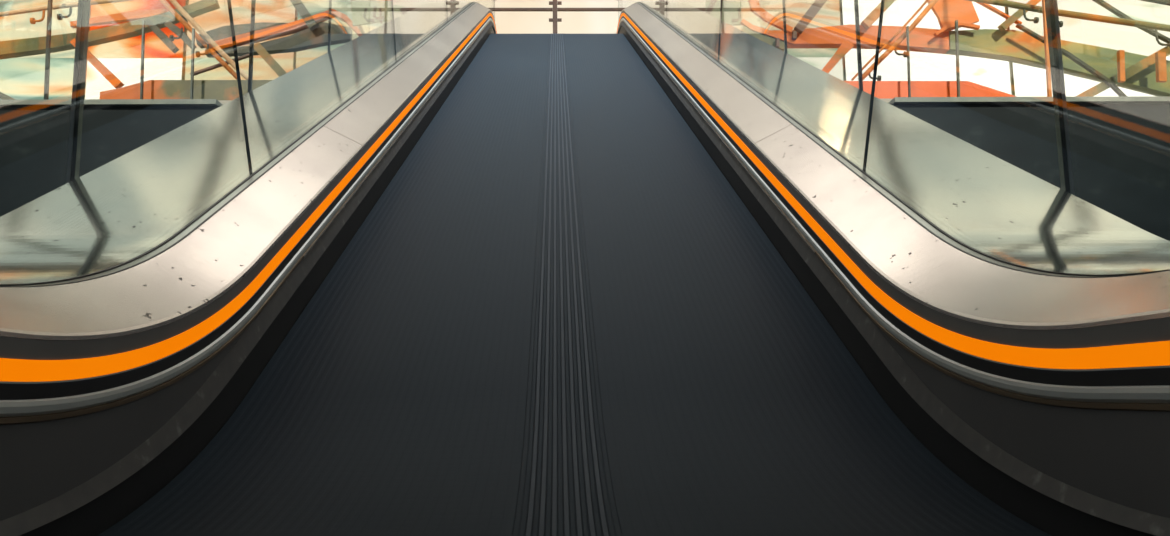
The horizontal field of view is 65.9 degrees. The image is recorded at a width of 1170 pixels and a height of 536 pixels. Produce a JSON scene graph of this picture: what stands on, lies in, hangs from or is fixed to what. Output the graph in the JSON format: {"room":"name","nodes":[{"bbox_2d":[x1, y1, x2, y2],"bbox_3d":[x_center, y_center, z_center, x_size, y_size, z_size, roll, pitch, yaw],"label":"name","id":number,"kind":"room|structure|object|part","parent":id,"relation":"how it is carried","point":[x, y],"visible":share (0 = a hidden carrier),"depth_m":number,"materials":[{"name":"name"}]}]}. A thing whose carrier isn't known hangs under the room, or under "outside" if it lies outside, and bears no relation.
{"room":"moving walkway","nodes":[
{"label":"moving walkway","id":0,"kind":"room"},
{"bbox_2d":[0,106,219,216],"bbox_3d":[-7.257,0.059,7.889,11.950,2.952,0.250,0,-8,-2],"label":"floor","id":1,"kind":"structure","parent":0,"point":[34,140],"depth_m":8.01,"materials":[{"name":"paint"}]},
{"bbox_2d":[0,99,221,105],"bbox_3d":[-8.269,-1.418,8.056,9.962,0.045,0.330,0,-8,-2],"label":"trim","id":2,"kind":"structure","parent":1,"relation":"on","point":[36,102],"depth_m":8.02,"materials":[{"name":"silver metal"}]},
{"bbox_2d":[351,0,406,25],"bbox_3d":[-2.107,-3.413,9.558,0.700,1.964,0.200,0,-8,-2],"label":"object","id":3,"kind":"object","parent":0,"point":[371,11],"visible":0.88,"depth_m":9.45,"materials":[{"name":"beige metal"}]},
{"bbox_2d":[218,99,891,104],"bbox_3d":[-0.319,-1.186,10.586,26.000,0.180,4.350,0,-8,-2],"label":"floor","id":4,"kind":"structure","parent":0,"point":[222,102],"depth_m":8.35,"materials":[{"name":"stone"}]},
{"bbox_2d":[44,0,52,98],"bbox_3d":[-4.920,-2.637,8.323,0.096,2.359,0.030,0,-8,-2],"label":"post","id":5,"kind":"object","parent":4,"relation":"on","point":[50,2],"visible":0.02,"depth_m":8.22,"materials":[{"name":"grey metal"}]},
{"bbox_2d":[0,0,131,23],"bbox_3d":[-5.073,-2.407,8.473,5.116,0.789,0.060,0,-8,-2],"label":"handrail","id":6,"kind":"object","parent":4,"relation":"on","point":[93,2],"visible":0.97,"depth_m":8.46,"materials":[{"name":"orange metal"}]},
{"bbox_2d":[140,20,144,98],"bbox_3d":[-4.188,-1.939,8.550,0.041,0.846,0.030,0,-8,-2],"label":"post","id":7,"kind":"object","parent":4,"relation":"on","point":[143,21],"visible":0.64,"depth_m":8.55,"materials":[{"name":"grey metal"}]},
{"bbox_2d":[100,80,271,99],"bbox_3d":[-3.529,-1.645,8.815,2.226,0.321,0.300,0,-8,-2],"label":"parapet","id":8,"kind":"object","parent":4,"relation":"on","point":[153,89],"visible":0.26,"depth_m":8.66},
{"bbox_2d":[159,0,247,79],"bbox_3d":[-3.912,-2.410,9.034,1.182,1.136,0.104,0,-8,-2],"label":"stair handrail","id":9,"kind":"object","parent":8,"relation":"attached to","point":[165,3],"visible":0.94,"depth_m":9.00,"materials":[{"name":"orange metal"}]},
{"bbox_2d":[190,28,194,98],"bbox_3d":[-3.718,-1.903,8.558,0.033,0.765,0.030,0,-8,-2],"label":"post","id":10,"kind":"object","parent":4,"relation":"on","point":[193,29],"visible":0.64,"depth_m":8.55,"materials":[{"name":"grey metal"}]},
{"bbox_2d":[0,0,390,99],"bbox_3d":[-7.859,-2.590,12.440,11.062,3.300,0.062,0,-8,-2],"label":"sky","id":11,"kind":"structure","parent":4,"relation":"on","point":[21,78],"depth_m":12.58,"materials":[{"name":"white glass"}]},
{"bbox_3d":[-10.160,-3.543,12.532,6.484,1.329,0.012,0,-8,-2],"label":"pane","id":12,"kind":"part","parent":11,"relation":"part of","materials":[{"name":"glass"}]},
{"bbox_3d":[-6.247,-3.576,12.649,1.346,1.329,0.012,0,-8,-2],"label":"pane","id":13,"kind":"part","parent":11,"relation":"part of","materials":[{"name":"orange glass"}]},
{"bbox_3d":[-4.793,-1.954,12.465,1.522,1.971,0.012,0,-8,-2],"label":"pane","id":14,"kind":"part","parent":11,"relation":"part of","materials":[{"name":"glass"}]},
{"bbox_3d":[-4.814,-3.588,12.692,1.522,1.329,0.012,0,-8,-2],"label":"pane","id":15,"kind":"part","parent":11,"relation":"part of","materials":[{"name":"glass"}]},
{"bbox_3d":[-3.178,-1.968,12.513,1.710,1.971,0.012,0,-8,-2],"label":"pane","id":16,"kind":"part","parent":11,"relation":"part of","materials":[{"name":"beige glass"}]},
{"bbox_3d":[-3.199,-3.602,12.741,1.710,1.329,0.012,0,-8,-2],"label":"pane","id":17,"kind":"part","parent":11,"relation":"part of","materials":[{"name":"beige glass"}]},
{"bbox_2d":[393,0,734,33],"bbox_3d":[-0.242,-2.932,10.669,4.065,3.300,0.097,0,-8,-2],"label":"sky","id":18,"kind":"structure","parent":4,"relation":"on","point":[511,16],"depth_m":10.70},
{"bbox_2d":[0,0,1169,535],"bbox_3d":[-0.130,-1.264,4.218,1.932,4.220,9.210,0,-8,-2],"label":"walkway","id":19,"kind":"object","parent":4,"relation":"attached to","point":[673,272],"visible":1,"depth_m":1.45,"materials":[{"name":"rubber"}]},
{"bbox_3d":[-0.644,-0.516,0.890,0.006,1.118,1.939,0,-8,-2],"label":"glass panel","id":20,"kind":"part","parent":19,"relation":"part of","materials":[{"name":"clear glass"}]},
{"bbox_3d":[-0.643,-0.689,4.578,0.014,3.194,8.310,0,-8,-2],"label":"skirt panel","id":21,"kind":"part","parent":19,"relation":"part of","materials":[{"name":"metal"}]},
{"bbox_3d":[-0.641,-0.830,4.592,0.016,2.954,8.300,0,-8,-2],"label":"trim rail","id":22,"kind":"part","parent":19,"relation":"part of","materials":[{"name":"metal"}]},
{"bbox_3d":[-0.644,-0.865,4.597,0.011,2.995,8.300,0,-8,-2],"label":"stripe panel","id":23,"kind":"part","parent":19,"relation":"part of","materials":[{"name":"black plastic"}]},
{"bbox_3d":[-0.695,-0.877,2.491,0.006,1.609,1.966,0,-8,-2],"label":"glass panel","id":24,"kind":"part","parent":19,"relation":"part of","materials":[{"name":"clear glass"}]},
{"bbox_3d":[-0.749,-1.479,4.141,0.006,1.611,1.970,0,-8,-2],"label":"glass panel","id":25,"kind":"part","parent":19,"relation":"part of","materials":[{"name":"clear glass"}]},
{"bbox_3d":[-0.836,-2.050,6.871,0.006,1.846,4.114,0,-8,-2],"label":"glass panel","id":26,"kind":"part","parent":19,"relation":"part of","materials":[{"name":"clear glass"}]},
{"bbox_3d":[0.403,-2.061,6.908,0.006,1.846,4.114,0,-8,-2],"label":"glass panel","id":27,"kind":"part","parent":19,"relation":"part of","materials":[{"name":"clear glass"}]},
{"bbox_3d":[0.490,-1.490,4.178,0.006,1.611,1.970,0,-8,-2],"label":"glass panel","id":28,"kind":"part","parent":19,"relation":"part of","materials":[{"name":"clear glass"}]},
{"bbox_3d":[0.544,-0.887,2.528,0.006,1.609,1.966,0,-8,-2],"label":"glass panel","id":29,"kind":"part","parent":19,"relation":"part of","materials":[{"name":"clear glass"}]},
{"bbox_3d":[0.595,-0.527,0.927,0.006,1.118,1.939,0,-8,-2],"label":"glass panel","id":30,"kind":"part","parent":19,"relation":"part of","materials":[{"name":"clear glass"}]},
{"bbox_3d":[0.366,-0.838,4.623,0.016,2.954,8.300,0,-8,-2],"label":"trim rail","id":31,"kind":"part","parent":19,"relation":"part of","materials":[{"name":"metal"}]},
{"bbox_3d":[0.368,-0.873,4.628,0.011,2.995,8.300,0,-8,-2],"label":"stripe panel","id":32,"kind":"part","parent":19,"relation":"part of","materials":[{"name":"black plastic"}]},
{"bbox_3d":[0.371,-0.697,4.608,0.014,3.194,8.310,0,-8,-2],"label":"skirt panel","id":33,"kind":"part","parent":19,"relation":"part of","materials":[{"name":"metal"}]},
{"bbox_2d":[906,26,910,96],"bbox_3d":[3.140,-1.969,8.764,0.040,0.783,0.030,0,-8,-2],"label":"post","id":34,"kind":"object","parent":4,"relation":"on","point":[907,27],"visible":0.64,"depth_m":8.76,"materials":[{"name":"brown metal"}]},
{"bbox_2d":[844,81,1016,98],"bbox_3d":[3.289,-1.698,9.019,2.368,0.312,0.300,0,-8,-2],"label":"parapet","id":35,"kind":"object","parent":4,"relation":"on","point":[883,89],"visible":0.24,"depth_m":8.88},
{"bbox_2d":[851,0,937,80],"bbox_3d":[3.242,-2.410,9.234,1.083,1.061,0.092,0,-8,-2],"label":"stair handrail","id":36,"kind":"object","parent":35,"relation":"attached to","point":[932,3],"visible":0.91,"depth_m":9.20,"materials":[{"name":"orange metal"}]},
{"bbox_2d":[734,0,1169,95],"bbox_3d":[7.166,-2.716,12.889,10.873,3.300,0.062,0,-8,-2],"label":"sky","id":37,"kind":"structure","parent":4,"relation":"on","point":[1135,40],"depth_m":12.99,"materials":[{"name":"white glass"}]},
{"bbox_3d":[2.689,-3.651,12.917,1.942,1.329,0.012,0,-8,-2],"label":"pane","id":38,"kind":"part","parent":37,"relation":"part of","materials":[{"name":"clear glass"}]},
{"bbox_3d":[9.324,-3.707,13.115,6.529,1.329,0.012,0,-8,-2],"label":"pane","id":39,"kind":"part","parent":37,"relation":"part of","materials":[{"name":"clear glass"}]},
{"bbox_2d":[955,20,959,96],"bbox_3d":[3.623,-2.004,8.783,0.054,0.844,0.030,0,-8,-2],"label":"post","id":40,"kind":"object","parent":4,"relation":"on","point":[956,21],"visible":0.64,"depth_m":8.78,"materials":[{"name":"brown metal"}]},
{"bbox_2d":[966,0,1169,46],"bbox_3d":[5.249,-2.397,8.768,5.367,0.895,0.062,0,-8,-2],"label":"handrail","id":41,"kind":"object","parent":4,"relation":"on","point":[1017,5],"visible":0.79,"depth_m":8.74,"materials":[{"name":"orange metal"}]},
{"bbox_3d":[5.249,-2.397,8.768,5.367,0.895,0.062,0,-8,-2],"label":"rail","id":42,"kind":"part","parent":41,"relation":"part of","materials":[{"name":"green metal"}]},
{"bbox_2d":[891,103,1169,240],"bbox_3d":[6.787,-0.059,8.309,11.950,2.952,0.250,0,-8,-2],"label":"floor","id":43,"kind":"structure","parent":0,"point":[1120,152],"depth_m":8.26,"materials":[{"name":"paint"}]},
{"bbox_2d":[889,96,1169,103],"bbox_3d":[7.778,-1.553,8.537,9.929,0.045,0.330,0,-8,-2],"label":"trim","id":44,"kind":"structure","parent":43,"relation":"on","point":[1119,99],"depth_m":8.27,"materials":[{"name":"silver metal"}]},
{"bbox_2d":[1042,0,1051,96],"bbox_3d":[4.365,-2.740,8.604,0.104,2.410,0.030,0,-8,-2],"label":"post","id":45,"kind":"object","parent":44,"relation":"on","point":[1047,58],"visible":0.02,"depth_m":8.49,"materials":[{"name":"metal"}]},
{"bbox_3d":[-0.345,-4.603,10.482,26.000,0.280,5.700,0,-8,-2],"label":"ceiling","id":46,"kind":"structure","parent":0,"visible":0},
{"bbox_2d":[0,0,364,99],"bbox_3d":[-4.704,-3.114,9.916,4.653,2.828,0.440,0,-8,-2],"label":"steel framework","id":47,"kind":"object","parent":46,"relation":"attached to","point":[309,32],"visible":0.8,"depth_m":9.90,"materials":[{"name":"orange metal"}]},
{"bbox_2d":[705,0,796,50],"bbox_3d":[1.682,-3.363,9.660,1.045,2.171,0.200,0,-8,-2],"label":"roof truss","id":48,"kind":"object","parent":46,"relation":"attached to","point":[731,10],"visible":0.86,"depth_m":9.52,"materials":[{"name":"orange metal"}]},
{"bbox_3d":[1.466,-2.708,9.577,0.380,0.276,0.030,0,-8,-2],"label":"plate","id":49,"kind":"part","parent":48,"relation":"part of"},
{"bbox_2d":[741,0,1169,96],"bbox_3d":[4.608,-3.243,10.156,5.935,3.052,0.550,0,-8,-2],"label":"steel framework","id":50,"kind":"object","parent":46,"relation":"attached to","point":[1113,68],"visible":0.89,"depth_m":10.15,"materials":[{"name":"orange metal"}]},
{"bbox_3d":[-0.052,0.688,2.175,28.000,0.050,20.500,0,-8,-2],"label":"floor","id":51,"kind":"structure","parent":0,"visible":0},
{"bbox_2d":[66,0,90,183],"bbox_3d":[-1.033,-0.976,1.915,0.015,3.197,0.017,0,-8,-2],"label":"steel post","id":52,"kind":"object","parent":51,"relation":"on","point":[79,74],"visible":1,"depth_m":1.82,"materials":[{"name":"grey metal"}]},
{"bbox_2d":[248,0,255,91],"bbox_3d":[-1.062,-1.097,2.920,0.010,3.716,0.010,0,-8,-2],"label":"steel post","id":53,"kind":"object","parent":51,"relation":"on","point":[253,2],"visible":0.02,"depth_m":2.86,"materials":[{"name":"grey metal"}]},
{"bbox_2d":[328,0,331,51],"bbox_3d":[-1.091,-1.214,3.878,0.010,4.213,0.010,0,-8,-2],"label":"steel post","id":54,"kind":"object","parent":51,"relation":"on","point":[330,1],"visible":0.02,"depth_m":3.85,"materials":[{"name":"grey metal"}]},
{"bbox_2d":[782,0,786,52],"bbox_3d":[0.853,-1.225,3.892,0.010,4.189,0.010,0,-8,-2],"label":"steel post","id":55,"kind":"object","parent":51,"relation":"on","point":[783,1],"visible":0.02,"depth_m":3.86,"materials":[{"name":"grey metal"}]},
{"bbox_2d":[854,0,862,90],"bbox_3d":[0.881,-1.114,2.981,0.010,3.718,0.010,0,-8,-2],"label":"steel post","id":56,"kind":"object","parent":51,"relation":"on","point":[857,26],"visible":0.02,"depth_m":2.92,"materials":[{"name":"grey metal"}]},
{"bbox_2d":[1045,0,1074,195],"bbox_3d":[0.919,-0.977,1.854,0.015,3.135,0.017,0,-8,-2],"label":"steel post","id":57,"kind":"object","parent":51,"relation":"on","point":[1051,6],"visible":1,"depth_m":1.76,"materials":[{"name":"grey metal"}]}
]}

